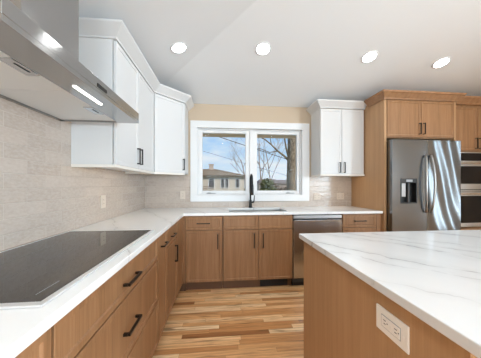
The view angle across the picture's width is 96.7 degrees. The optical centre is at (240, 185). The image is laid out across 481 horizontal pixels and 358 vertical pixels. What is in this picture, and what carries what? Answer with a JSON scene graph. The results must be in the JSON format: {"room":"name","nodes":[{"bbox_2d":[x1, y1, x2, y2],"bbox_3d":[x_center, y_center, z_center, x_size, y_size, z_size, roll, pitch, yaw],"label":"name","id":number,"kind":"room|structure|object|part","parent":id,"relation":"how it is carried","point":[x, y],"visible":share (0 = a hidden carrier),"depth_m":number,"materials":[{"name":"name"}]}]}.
{"room":"kitchen","nodes":[
{"label":"kitchen","id":0,"kind":"room"},
{"bbox_2d":[153,285,303,357],"bbox_3d":[1.645,1.274,-0.193,5.561,0.080,7.111,0,0,-5],"label":"floor","id":1,"kind":"structure","parent":0,"point":[247,322],"depth_m":1.88,"materials":[{"name":"brown wood"}]},
{"bbox_2d":[15,328,50,357],"bbox_3d":[-0.755,0.792,0.072,0.615,0.883,0.921,0,0,-5],"label":"base cabinet","id":2,"kind":"object","parent":1,"relation":"on","point":[41,347],"visible":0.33,"depth_m":0.53,"materials":[{"name":"brown wood"}]},
{"bbox_2d":[0,206,382,357],"bbox_3d":[0.339,0.335,1.425,3.048,0.030,3.434,0,0,-5],"label":"countertop","id":3,"kind":"structure","parent":2,"relation":"on","point":[19,328],"depth_m":0.91,"materials":[{"name":"stone"}]},
{"bbox_2d":[0,229,154,308],"bbox_3d":[-0.842,0.316,1.009,0.562,0.007,0.960,0,0,-5],"label":"cooktop","id":4,"kind":"object","parent":3,"relation":"in","point":[32,275],"visible":1,"depth_m":0.88,"materials":[{"name":"black glass"}]},
{"bbox_2d":[249,174,254,207],"bbox_3d":[0.166,0.081,2.977,0.089,0.478,0.219,0,0,-5],"label":"faucet","id":5,"kind":"object","parent":3,"relation":"on","point":[251,175],"visible":1,"depth_m":3.03,"materials":[{"name":"black metal"}]},
{"bbox_3d":[0.150,0.031,2.972,0.025,0.378,0.195,0,0,-5],"label":"spout","id":6,"kind":"part","parent":5,"relation":"part of","materials":[{"name":"black metal"}]},
{"bbox_2d":[229,210,280,211],"bbox_3d":[0.207,0.457,2.791,0.766,0.213,0.406,0,0,-5],"label":"sink","id":7,"kind":"object","parent":3,"relation":"in","point":[233,210],"visible":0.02,"depth_m":2.97,"materials":[{"name":"silver metal"}]},
{"bbox_2d":[51,238,157,357],"bbox_3d":[-0.826,0.792,1.006,0.647,0.883,0.945,0,0,-5],"label":"base cabinet","id":8,"kind":"object","parent":1,"relation":"on","point":[119,319],"visible":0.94,"depth_m":0.94,"materials":[{"name":"brown wood"}]},
{"bbox_3d":[-0.545,0.670,1.032,0.019,0.286,0.937,0,0,-5],"label":"drawer","id":9,"kind":"part","parent":8,"relation":"part of","materials":[{"name":"brown wood"}]},
{"bbox_3d":[-0.520,0.679,1.041,0.032,0.012,0.150,0,0,-5],"label":"handle","id":10,"kind":"part","parent":8,"relation":"part of","materials":[{"name":"brown metal"}]},
{"bbox_3d":[-0.520,0.454,1.041,0.032,0.012,0.150,0,0,-5],"label":"handle","id":11,"kind":"part","parent":8,"relation":"part of","materials":[{"name":"brown metal"}]},
{"bbox_3d":[-0.545,0.968,1.032,0.019,0.294,0.937,0,0,-5],"label":"drawer","id":12,"kind":"part","parent":8,"relation":"part of","materials":[{"name":"brown wood"}]},
{"bbox_2d":[157,231,168,341],"bbox_3d":[-0.882,0.792,1.607,0.647,0.883,0.257,0,0,-5],"label":"base cabinet","id":13,"kind":"object","parent":1,"relation":"on","point":[162,240],"visible":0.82,"depth_m":1.64,"materials":[{"name":"brown wood"}]},
{"bbox_2d":[167,223,177,319],"bbox_3d":[-0.911,0.792,1.923,0.647,0.883,0.375,0,0,-5],"label":"base cabinet","id":14,"kind":"object","parent":1,"relation":"on","point":[171,232],"visible":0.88,"depth_m":1.94,"materials":[{"name":"brown wood"}]},
{"bbox_3d":[-0.631,0.439,1.949,0.019,0.153,0.367,0,0,-5],"label":"drawer","id":15,"kind":"part","parent":14,"relation":"part of","materials":[{"name":"brown wood"}]},
{"bbox_3d":[-0.631,0.819,1.949,0.019,0.592,0.367,0,0,-5],"label":"door","id":16,"kind":"part","parent":14,"relation":"part of","materials":[{"name":"brown wood"}]},
{"bbox_2d":[176,216,185,296],"bbox_3d":[-0.971,0.792,2.568,0.649,0.883,0.913,0,0,-5],"label":"base cabinet","id":17,"kind":"object","parent":1,"relation":"on","point":[180,224],"visible":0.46,"depth_m":2.32,"materials":[{"name":"brown wood"}]},
{"bbox_2d":[185,216,222,289],"bbox_3d":[-0.447,0.792,2.750,0.426,0.883,0.647,0,0,-5],"label":"base cabinet","id":18,"kind":"object","parent":1,"relation":"on","point":[203,234],"visible":0.98,"depth_m":2.47,"materials":[{"name":"brown wood"}]},
{"bbox_3d":[-0.422,0.439,2.469,0.417,0.153,0.019,0,0,-5],"label":"drawer","id":19,"kind":"part","parent":18,"relation":"part of","materials":[{"name":"brown wood"}]},
{"bbox_3d":[-0.422,0.819,2.469,0.417,0.592,0.019,0,0,-5],"label":"door","id":20,"kind":"part","parent":18,"relation":"part of","materials":[{"name":"brown wood"}]},
{"bbox_2d":[223,215,292,287],"bbox_3d":[0.184,0.792,2.808,0.833,0.883,0.647,0,0,-5],"label":"base cabinet","id":21,"kind":"object","parent":1,"relation":"on","point":[257,249],"visible":0.95,"depth_m":2.52,"materials":[{"name":"brown wood"}]},
{"bbox_3d":[0.005,0.439,2.509,0.408,0.153,0.019,0,0,-5],"label":"false drawer","id":22,"kind":"part","parent":21,"relation":"part of","materials":[{"name":"brown wood"}]},
{"bbox_3d":[0.005,0.819,2.509,0.408,0.592,0.019,0,0,-5],"label":"door","id":23,"kind":"part","parent":21,"relation":"part of","materials":[{"name":"brown wood"}]},
{"bbox_2d":[260,279,287,285],"bbox_3d":[0.406,1.179,2.605,0.340,0.086,0.012,0,0,-5],"label":"vent","id":24,"kind":"object","parent":21,"relation":"attached to","point":[268,282],"depth_m":2.60,"materials":[{"name":"black plastic"}]},
{"bbox_3d":[0.417,0.439,2.547,0.409,0.153,0.019,0,0,-5],"label":"false drawer","id":25,"kind":"part","parent":21,"relation":"part of","materials":[{"name":"brown wood"}]},
{"bbox_3d":[0.417,0.819,2.547,0.409,0.592,0.019,0,0,-5],"label":"door","id":26,"kind":"part","parent":21,"relation":"part of","materials":[{"name":"brown wood"}]},
{"bbox_2d":[291,214,341,285],"bbox_3d":[0.910,0.797,2.880,0.612,0.866,0.616,0,0,-5],"label":"dishwasher","id":27,"kind":"object","parent":1,"relation":"on","point":[307,223],"visible":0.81,"depth_m":2.57,"materials":[{"name":"grey metal"}]},
{"bbox_3d":[0.936,0.383,2.598,0.607,0.038,0.026,0,0,-5],"label":"control panel","id":28,"kind":"part","parent":27,"relation":"part of","materials":[{"name":"silver metal"}]},
{"bbox_3d":[0.938,0.428,2.577,0.595,0.019,0.008,0,0,-5],"label":"handle","id":29,"kind":"part","parent":27,"relation":"part of","materials":[{"name":"silver metal"}]},
{"bbox_2d":[340,214,375,232],"bbox_3d":[1.443,0.792,2.926,0.446,0.883,0.647,0,0,-5],"label":"base cabinet","id":30,"kind":"object","parent":1,"relation":"on","point":[350,222],"visible":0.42,"depth_m":2.64,"materials":[{"name":"brown wood"}]},
{"bbox_3d":[1.469,0.668,2.645,0.438,0.289,0.019,0,0,-5],"label":"drawer","id":31,"kind":"part","parent":30,"relation":"part of","materials":[{"name":"brown wood"}]},
{"bbox_3d":[1.469,0.439,2.645,0.438,0.153,0.019,0,0,-5],"label":"drawer","id":32,"kind":"part","parent":30,"relation":"part of","materials":[{"name":"brown wood"}]},
{"bbox_2d":[376,214,380,231],"bbox_3d":[1.723,0.790,2.670,0.060,0.878,0.017,0,0,-5],"label":"filler panel","id":33,"kind":"object","parent":1,"relation":"on","point":[378,216],"visible":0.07,"depth_m":2.66,"materials":[{"name":"brown wood"}]},
{"bbox_2d":[304,242,476,357],"bbox_3d":[1.309,0.792,1.018,1.705,0.883,0.944,0,0,-5],"label":"kitchen island","id":34,"kind":"object","parent":1,"relation":"on","point":[340,307],"visible":0.3,"depth_m":0.92,"materials":[{"name":"brown wood"}]},
{"bbox_2d":[299,230,480,357],"bbox_3d":[1.325,0.335,0.853,1.764,0.030,1.294,0,0,-5],"label":"island countertop","id":35,"kind":"structure","parent":34,"relation":"on","point":[435,276],"depth_m":0.82,"materials":[{"name":"stone"}]},
{"bbox_2d":[376,303,409,354],"bbox_3d":[0.479,0.451,0.681,0.009,0.080,0.128,0,0,-5],"label":"wall outlet","id":36,"kind":"object","parent":34,"relation":"attached to","point":[394,328],"visible":1,"depth_m":0.67,"materials":[{"name":"white plastic"}]},
{"bbox_2d":[381,313,400,341],"bbox_3d":[0.478,0.451,0.681,0.001,0.040,0.077,0,0,-5],"label":"receptacle","id":37,"kind":"object","parent":36,"relation":"attached to","point":[389,325],"depth_m":0.68,"materials":[{"name":"white plastic"}]},
{"bbox_2d":[352,99,455,231],"bbox_3d":[2.213,0.048,2.974,0.968,2.372,0.694,0,0,-5],"label":"tall cabinet","id":38,"kind":"object","parent":1,"relation":"on","point":[387,119],"visible":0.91,"depth_m":2.68,"materials":[{"name":"brown wood"}]},
{"bbox_3d":[1.744,0.048,2.948,0.030,2.372,0.658,0,0,-5],"label":"panel","id":39,"kind":"part","parent":38,"relation":"part of","materials":[{"name":"brown wood"}]},
{"bbox_2d":[306,89,480,114],"bbox_3d":[2.290,-1.096,2.966,2.554,0.088,0.737,0,0,-5],"label":"crown molding","id":40,"kind":"structure","parent":38,"relation":"attached to","point":[459,98],"depth_m":2.70,"materials":[{"name":"brown wood"}]},
{"bbox_3d":[2.020,-0.822,2.649,0.450,0.453,0.019,0,0,-5],"label":"door","id":41,"kind":"part","parent":38,"relation":"part of","materials":[{"name":"brown wood"}]},
{"bbox_3d":[2.475,-0.822,2.692,0.452,0.453,0.019,0,0,-5],"label":"door","id":42,"kind":"part","parent":38,"relation":"part of","materials":[{"name":"brown wood"}]},
{"bbox_3d":[2.684,0.048,3.036,0.018,2.372,0.658,0,0,-5],"label":"panel","id":43,"kind":"part","parent":38,"relation":"part of","materials":[{"name":"brown wood"}]},
{"bbox_2d":[387,139,460,231],"bbox_3d":[2.226,0.344,2.905,0.907,1.780,0.757,0,0,-5],"label":"refrigerator","id":44,"kind":"object","parent":1,"relation":"on","point":[424,176],"visible":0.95,"depth_m":2.58,"materials":[{"name":"grey metal"}]},
{"bbox_3d":[2.024,0.314,2.601,0.449,1.720,0.075,0,0,-5],"label":"door","id":45,"kind":"part","parent":44,"relation":"part of","materials":[{"name":"silver metal"}]},
{"bbox_3d":[2.216,-0.016,2.551,0.027,0.696,0.060,0,0,31],"label":"handle","id":46,"kind":"part","parent":44,"relation":"part of","materials":[{"name":"silver metal"}]},
{"bbox_3d":[2.304,-0.016,2.559,0.027,0.696,0.060,0,0,-42],"label":"handle","id":47,"kind":"part","parent":44,"relation":"part of","materials":[{"name":"silver metal"}]},
{"bbox_3d":[2.479,0.314,2.644,0.452,1.720,0.075,0,0,-5],"label":"door","id":48,"kind":"part","parent":44,"relation":"part of","materials":[{"name":"silver metal"}]},
{"bbox_2d":[456,104,480,229],"bbox_3d":[3.091,0.048,3.093,0.800,2.372,0.620,0,0,-5],"label":"tall cabinet","id":49,"kind":"object","parent":1,"relation":"on","point":[468,117],"visible":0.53,"depth_m":2.81,"materials":[{"name":"brown wood"}]},
{"bbox_3d":[2.925,-0.736,2.808,0.378,0.568,0.019,0,0,-5],"label":"door","id":50,"kind":"part","parent":49,"relation":"part of","materials":[{"name":"brown wood"}]},
{"bbox_2d":[461,152,480,226],"bbox_3d":[3.096,0.059,3.050,0.760,0.986,0.621,0,0,-5],"label":"wall oven","id":51,"kind":"object","parent":49,"relation":"in","point":[470,161],"visible":0.2,"depth_m":2.78,"materials":[{"name":"grey"}]},
{"bbox_3d":[3.118,-0.131,2.812,0.732,0.370,0.047,0,0,-5],"label":"door","id":52,"kind":"part","parent":51,"relation":"part of","materials":[{"name":"black glass"}]},
{"bbox_3d":[3.122,-0.281,2.764,0.680,0.022,0.048,0,0,-5],"label":"handle","id":53,"kind":"part","parent":51,"relation":"part of","materials":[{"name":"silver metal"}]},
{"bbox_3d":[3.117,0.056,2.818,0.760,0.975,0.035,0,0,-5],"label":"trim frame","id":54,"kind":"part","parent":51,"relation":"part of","materials":[{"name":"silver metal"}]},
{"bbox_3d":[3.118,0.312,2.812,0.732,0.456,0.047,0,0,-5],"label":"door","id":55,"kind":"part","parent":51,"relation":"part of","materials":[{"name":"black glass"}]},
{"bbox_3d":[3.122,0.112,2.764,0.680,0.022,0.048,0,0,-5],"label":"handle","id":56,"kind":"part","parent":51,"relation":"part of","materials":[{"name":"silver metal"}]},
{"bbox_3d":[3.117,-0.370,2.821,0.735,0.096,0.031,0,0,-5],"label":"control panel","id":57,"kind":"part","parent":51,"relation":"part of","materials":[{"name":"black glass"}]},
{"bbox_3d":[3.116,0.836,2.825,0.762,0.533,0.019,0,0,-5],"label":"drawer","id":58,"kind":"part","parent":49,"relation":"part of","materials":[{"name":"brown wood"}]},
{"bbox_3d":[3.307,-0.736,2.843,0.378,0.568,0.019,0,0,-5],"label":"door","id":59,"kind":"part","parent":49,"relation":"part of","materials":[{"name":"brown wood"}]},
{"bbox_2d":[145,104,353,207],"bbox_3d":[1.317,-0.066,3.322,5.361,2.600,0.150,0,0,-5],"label":"wall","id":60,"kind":"structure","parent":0,"point":[199,112],"depth_m":3.14,"materials":[{"name":"beige paint"}]},
{"bbox_2d":[154,93,187,174],"bbox_3d":[-1.008,-0.590,2.721,0.603,0.922,0.600,0,0,-5],"label":"upper cabinet","id":61,"kind":"object","parent":60,"relation":"attached to","point":[170,115],"visible":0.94,"depth_m":2.59,"materials":[{"name":"white paint"}]},
{"bbox_3d":[-0.849,-0.139,2.588,0.014,0.021,0.436,0,0,39],"label":"light rail","id":62,"kind":"part","parent":61,"relation":"part of","materials":[{"name":"white paint"}]},
{"bbox_2d":[145,175,350,207],"bbox_3d":[0.179,0.091,3.138,3.049,0.458,0.006,0,0,-5],"label":"wall tile","id":63,"kind":"structure","parent":60,"relation":"attached to","point":[161,191],"depth_m":3.10,"materials":[{"name":"beige tile"}]},
{"bbox_2d":[180,191,184,198],"bbox_3d":[-0.820,0.139,3.038,0.072,0.115,0.009,0,0,-5],"label":"wall outlet","id":64,"kind":"object","parent":63,"relation":"attached to","point":[182,193],"visible":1,"depth_m":3.04,"materials":[{"name":"beige plastic"}]},
{"bbox_2d":[313,193,320,199],"bbox_3d":[1.151,0.172,3.221,0.110,0.098,0.009,0,0,-5],"label":"wall outlet","id":65,"kind":"object","parent":63,"relation":"attached to","point":[316,196],"visible":1,"depth_m":3.22,"materials":[{"name":"beige plastic"}]},
{"bbox_2d":[337,193,343,198],"bbox_3d":[1.520,0.168,3.255,0.115,0.098,0.009,0,0,-5],"label":"wall outlet","id":66,"kind":"object","parent":63,"relation":"attached to","point":[339,195],"visible":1,"depth_m":3.25,"materials":[{"name":"beige plastic"}]},
{"bbox_2d":[203,134,295,138],"bbox_3d":[0.168,-0.913,3.587,6.000,0.106,0.588,0,0,-5],"label":"roof eave","id":67,"kind":"object","parent":60,"relation":"attached to","point":[204,135],"depth_m":3.79},
{"bbox_2d":[190,120,308,201],"bbox_3d":[0.153,-0.343,3.189,1.751,1.157,0.140,0,0,-5],"label":"window","id":68,"kind":"structure","parent":60,"relation":"in","point":[251,130],"depth_m":3.16,"materials":[{"name":"white paint"}]},
{"bbox_3d":[-0.238,-0.340,3.163,0.740,0.930,0.050,0,0,-5],"label":"sash","id":69,"kind":"part","parent":68,"relation":"part of","materials":[{"name":"white paint"}]},
{"bbox_3d":[0.542,-0.340,3.235,0.707,0.930,0.050,0,0,-5],"label":"sash","id":70,"kind":"part","parent":68,"relation":"part of","materials":[{"name":"white paint"}]},
{"bbox_2d":[311,109,364,176],"bbox_3d":[1.394,-0.590,3.079,0.640,0.922,0.333,0,0,-5],"label":"upper cabinet","id":71,"kind":"object","parent":60,"relation":"attached to","point":[337,135],"visible":1,"depth_m":2.95,"materials":[{"name":"white paint"}]},
{"bbox_3d":[1.240,-0.597,2.937,0.299,0.893,0.019,0,0,-5],"label":"door","id":72,"kind":"part","parent":71,"relation":"part of","materials":[{"name":"white paint"}]},
{"bbox_3d":[1.392,-0.139,3.095,0.640,0.021,0.300,0,0,-5],"label":"light rail","id":73,"kind":"part","parent":71,"relation":"part of","materials":[{"name":"white paint"}]},
{"bbox_3d":[1.553,-0.597,2.966,0.318,0.893,0.019,0,0,-5],"label":"door","id":74,"kind":"part","parent":71,"relation":"part of","materials":[{"name":"white paint"}]},
{"bbox_2d":[79,0,480,107],"bbox_3d":[1.645,-1.526,-0.193,5.361,0.720,6.911,0,0,-5],"label":"ceiling","id":75,"kind":"structure","parent":0,"point":[318,47],"depth_m":2.18,"materials":[{"name":"white paint"}]},
{"bbox_2d":[170,42,187,53],"bbox_3d":[-0.601,-1.341,2.093,0.165,0.048,0.170,0,0,-5],"label":"recessed light","id":76,"kind":"object","parent":75,"relation":"in","point":[178,47],"visible":1,"depth_m":2.09,"materials":[{"name":"white paint"}]},
{"bbox_2d":[172,44,185,52],"bbox_3d":[-0.601,-1.341,2.093,0.128,0.036,0.132,0,0,-5],"label":"diffuser","id":77,"kind":"object","parent":76,"relation":"attached to","point":[176,48],"depth_m":2.10,"materials":[{"name":"white plastic"}]},
{"bbox_2d":[255,41,270,55],"bbox_3d":[0.235,-1.412,2.221,0.170,0.048,0.165,0,0,-5],"label":"recessed light","id":78,"kind":"object","parent":75,"relation":"in","point":[262,48],"visible":1,"depth_m":2.21,"materials":[{"name":"white paint"}]},
{"bbox_2d":[257,44,269,53],"bbox_3d":[0.235,-1.413,2.221,0.132,0.036,0.128,0,0,-5],"label":"diffuser","id":79,"kind":"object","parent":78,"relation":"attached to","point":[261,48],"depth_m":2.22,"materials":[{"name":"white plastic"}]},
{"bbox_2d":[361,50,378,62],"bbox_3d":[1.418,-1.407,2.351,0.170,0.048,0.165,0,0,-5],"label":"recessed light","id":80,"kind":"object","parent":75,"relation":"in","point":[370,56],"visible":1,"depth_m":2.34,"materials":[{"name":"white paint"}]},
{"bbox_2d":[363,52,376,61],"bbox_3d":[1.418,-1.407,2.351,0.132,0.036,0.128,0,0,-5],"label":"diffuser","id":81,"kind":"object","parent":80,"relation":"attached to","point":[369,56],"depth_m":2.34,"materials":[{"name":"white plastic"}]},
{"bbox_2d":[432,57,451,68],"bbox_3d":[2.303,-1.401,2.453,0.170,0.048,0.165,0,0,-5],"label":"recessed light","id":82,"kind":"object","parent":75,"relation":"in","point":[443,61],"visible":1,"depth_m":2.45,"materials":[{"name":"white paint"}]},
{"bbox_2d":[434,58,448,66],"bbox_3d":[2.303,-1.402,2.453,0.132,0.036,0.128,0,0,-5],"label":"diffuser","id":83,"kind":"object","parent":82,"relation":"attached to","point":[441,62],"depth_m":2.45,"materials":[{"name":"white plastic"}]},
{"bbox_3d":[-1.084,-0.066,-0.447,0.120,2.600,7.151,0,0,-5],"label":"wall","id":84,"kind":"structure","parent":0,"visible":0},
{"bbox_2d":[0,0,138,122],"bbox_3d":[-0.899,-0.827,0.981,0.500,0.818,0.920,0,0,-5],"label":"range hood","id":85,"kind":"object","parent":84,"relation":"attached to","point":[41,71],"visible":1,"depth_m":0.93,"materials":[{"name":"silver metal"}]},
{"bbox_3d":[-0.805,-0.429,0.779,0.050,0.003,0.120,0,0,-5],"label":"filter handle","id":86,"kind":"part","parent":85,"relation":"part of","materials":[{"name":"silver metal"}]},
{"bbox_3d":[-0.938,-0.435,0.747,0.350,0.008,0.435,0,0,-5],"label":"filter panel","id":87,"kind":"part","parent":85,"relation":"part of","materials":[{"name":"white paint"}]},
{"bbox_3d":[-0.980,-0.435,1.193,0.350,0.008,0.456,0,0,-5],"label":"filter panel","id":88,"kind":"part","parent":85,"relation":"part of","materials":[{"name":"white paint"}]},
{"bbox_3d":[-0.847,-0.429,1.237,0.050,0.003,0.120,0,0,-5],"label":"filter handle","id":89,"kind":"part","parent":85,"relation":"part of","materials":[{"name":"silver metal"}]},
{"bbox_2d":[0,98,144,251],"bbox_3d":[-1.169,-0.422,1.149,0.006,1.484,3.705,0,0,-5],"label":"wall tile","id":90,"kind":"structure","parent":84,"relation":"attached to","point":[42,196],"depth_m":1.30,"materials":[{"name":"beige tile"}]},
{"bbox_2d":[100,195,105,208],"bbox_3d":[-1.234,0.149,1.924,0.009,0.115,0.085,0,0,-5],"label":"wall outlet","id":91,"kind":"object","parent":90,"relation":"attached to","point":[102,197],"visible":1,"depth_m":1.91,"materials":[{"name":"beige plastic"}]},
{"bbox_2d":[71,37,153,173],"bbox_3d":[-1.073,-0.590,1.968,0.333,0.922,0.882,0,0,-5],"label":"upper cabinet","id":92,"kind":"object","parent":84,"relation":"attached to","point":[127,147],"visible":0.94,"depth_m":1.56,"materials":[{"name":"white paint"}]},
{"bbox_3d":[-1.090,-0.139,1.966,0.300,0.021,0.882,0,0,-5],"label":"light rail","id":93,"kind":"part","parent":92,"relation":"part of","materials":[{"name":"white paint"}]},
{"bbox_3d":[-0.926,-0.597,1.754,0.019,0.893,0.419,0,0,-5],"label":"door","id":94,"kind":"part","parent":92,"relation":"part of","materials":[{"name":"white paint"}]},
{"bbox_2d":[79,17,193,110],"bbox_3d":[-0.898,-1.096,2.246,0.389,0.088,1.683,0,0,8],"label":"crown molding","id":95,"kind":"structure","parent":92,"relation":"on","point":[115,29],"depth_m":1.66,"materials":[{"name":"white paint"}]},
{"bbox_3d":[-0.919,-0.261,1.938,0.030,0.145,0.011,0,0,-5],"label":"handle","id":96,"kind":"part","parent":92,"relation":"part of","materials":[{"name":"black metal"}]},
{"bbox_3d":[-0.967,-0.597,2.191,0.019,0.893,0.446,0,0,-5],"label":"door","id":97,"kind":"part","parent":92,"relation":"part of","materials":[{"name":"white paint"}]},
{"label":"outside","id":98,"kind":"structure","parent":0,"visible":0},
{"bbox_2d":[220,137,284,158],"bbox_3d":[0.474,-1.999,11.092,11.009,3.453,0.034,0,0,-5],"label":"utility wire","id":99,"kind":"object","parent":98,"point":[220,137],"visible":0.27,"depth_m":11.11,"materials":[{"name":"grey"}]},
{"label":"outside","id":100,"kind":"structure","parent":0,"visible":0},
{"bbox_3d":[4.245,1.884,62.297,140.000,0.200,116.729,0,0,-5],"label":"ground","id":101,"kind":"structure","parent":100,"visible":0},
{"bbox_2d":[203,164,244,190],"bbox_3d":[-7.364,-0.491,28.139,15.750,4.550,9.800,0,0,-5],"label":"neighbor house","id":102,"kind":"structure","parent":101,"relation":"on","point":[213,179],"depth_m":24.95,"materials":[{"name":"brick"}]},
{"bbox_3d":[-3.357,-0.241,24.735,0.600,1.050,0.019,0,0,-5],"label":"pane","id":103,"kind":"part","parent":102,"relation":"part of","materials":[{"name":"grey glass"}]},
{"bbox_2d":[224,137,244,184],"bbox_3d":[-0.133,-3.445,34.217,5.153,10.477,4.002,0,0,17],"label":"bare tree","id":104,"kind":"object","parent":101,"relation":"on","point":[243,172],"visible":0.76,"depth_m":34.36,"materials":[{"name":"brown plant"}]},
{"bbox_2d":[241,138,286,186],"bbox_3d":[2.013,-2.462,17.973,4.963,8.494,3.218,0,0,-26],"label":"bare tree","id":105,"kind":"object","parent":101,"relation":"on","point":[260,169],"visible":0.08,"depth_m":18.22,"materials":[{"name":"brown plant"}]},
{"bbox_2d":[259,178,276,190],"bbox_3d":[2.077,0.390,16.286,1.611,1.903,1.540,0,0,-5],"label":"shrub","id":106,"kind":"object","parent":101,"relation":"on","point":[266,186],"visible":0.44,"depth_m":16.02,"materials":[{"name":"green plant"}]},
{"bbox_2d":[257,179,281,190],"bbox_3d":[5.421,0.284,43.188,4.800,3.000,5.800,0,0,-5],"label":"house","id":107,"kind":"structure","parent":101,"relation":"on","point":[274,180],"depth_m":41.09,"materials":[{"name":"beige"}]},
{"bbox_2d":[257,138,285,185],"bbox_3d":[3.095,-3.285,24.847,4.810,10.181,6.308,0,0,39],"label":"bare tree","id":108,"kind":"object","parent":101,"relation":"on","point":[275,138],"visible":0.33,"depth_m":24.40,"materials":[{"name":"brown plant"}]},
{"bbox_2d":[257,138,295,189],"bbox_3d":[1.431,-1.966,8.168,1.974,7.509,0.500,0,0,-5],"label":"tree","id":109,"kind":"object","parent":101,"relation":"on","point":[291,152],"visible":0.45,"depth_m":8.09,"materials":[{"name":"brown plant"}]},
{"bbox_2d":[277,180,286,187],"bbox_3d":[10.640,0.284,49.700,6.100,3.000,5.800,0,0,-5],"label":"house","id":110,"kind":"structure","parent":101,"relation":"on","point":[283,182],"depth_m":47.15,"materials":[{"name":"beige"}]}
]}

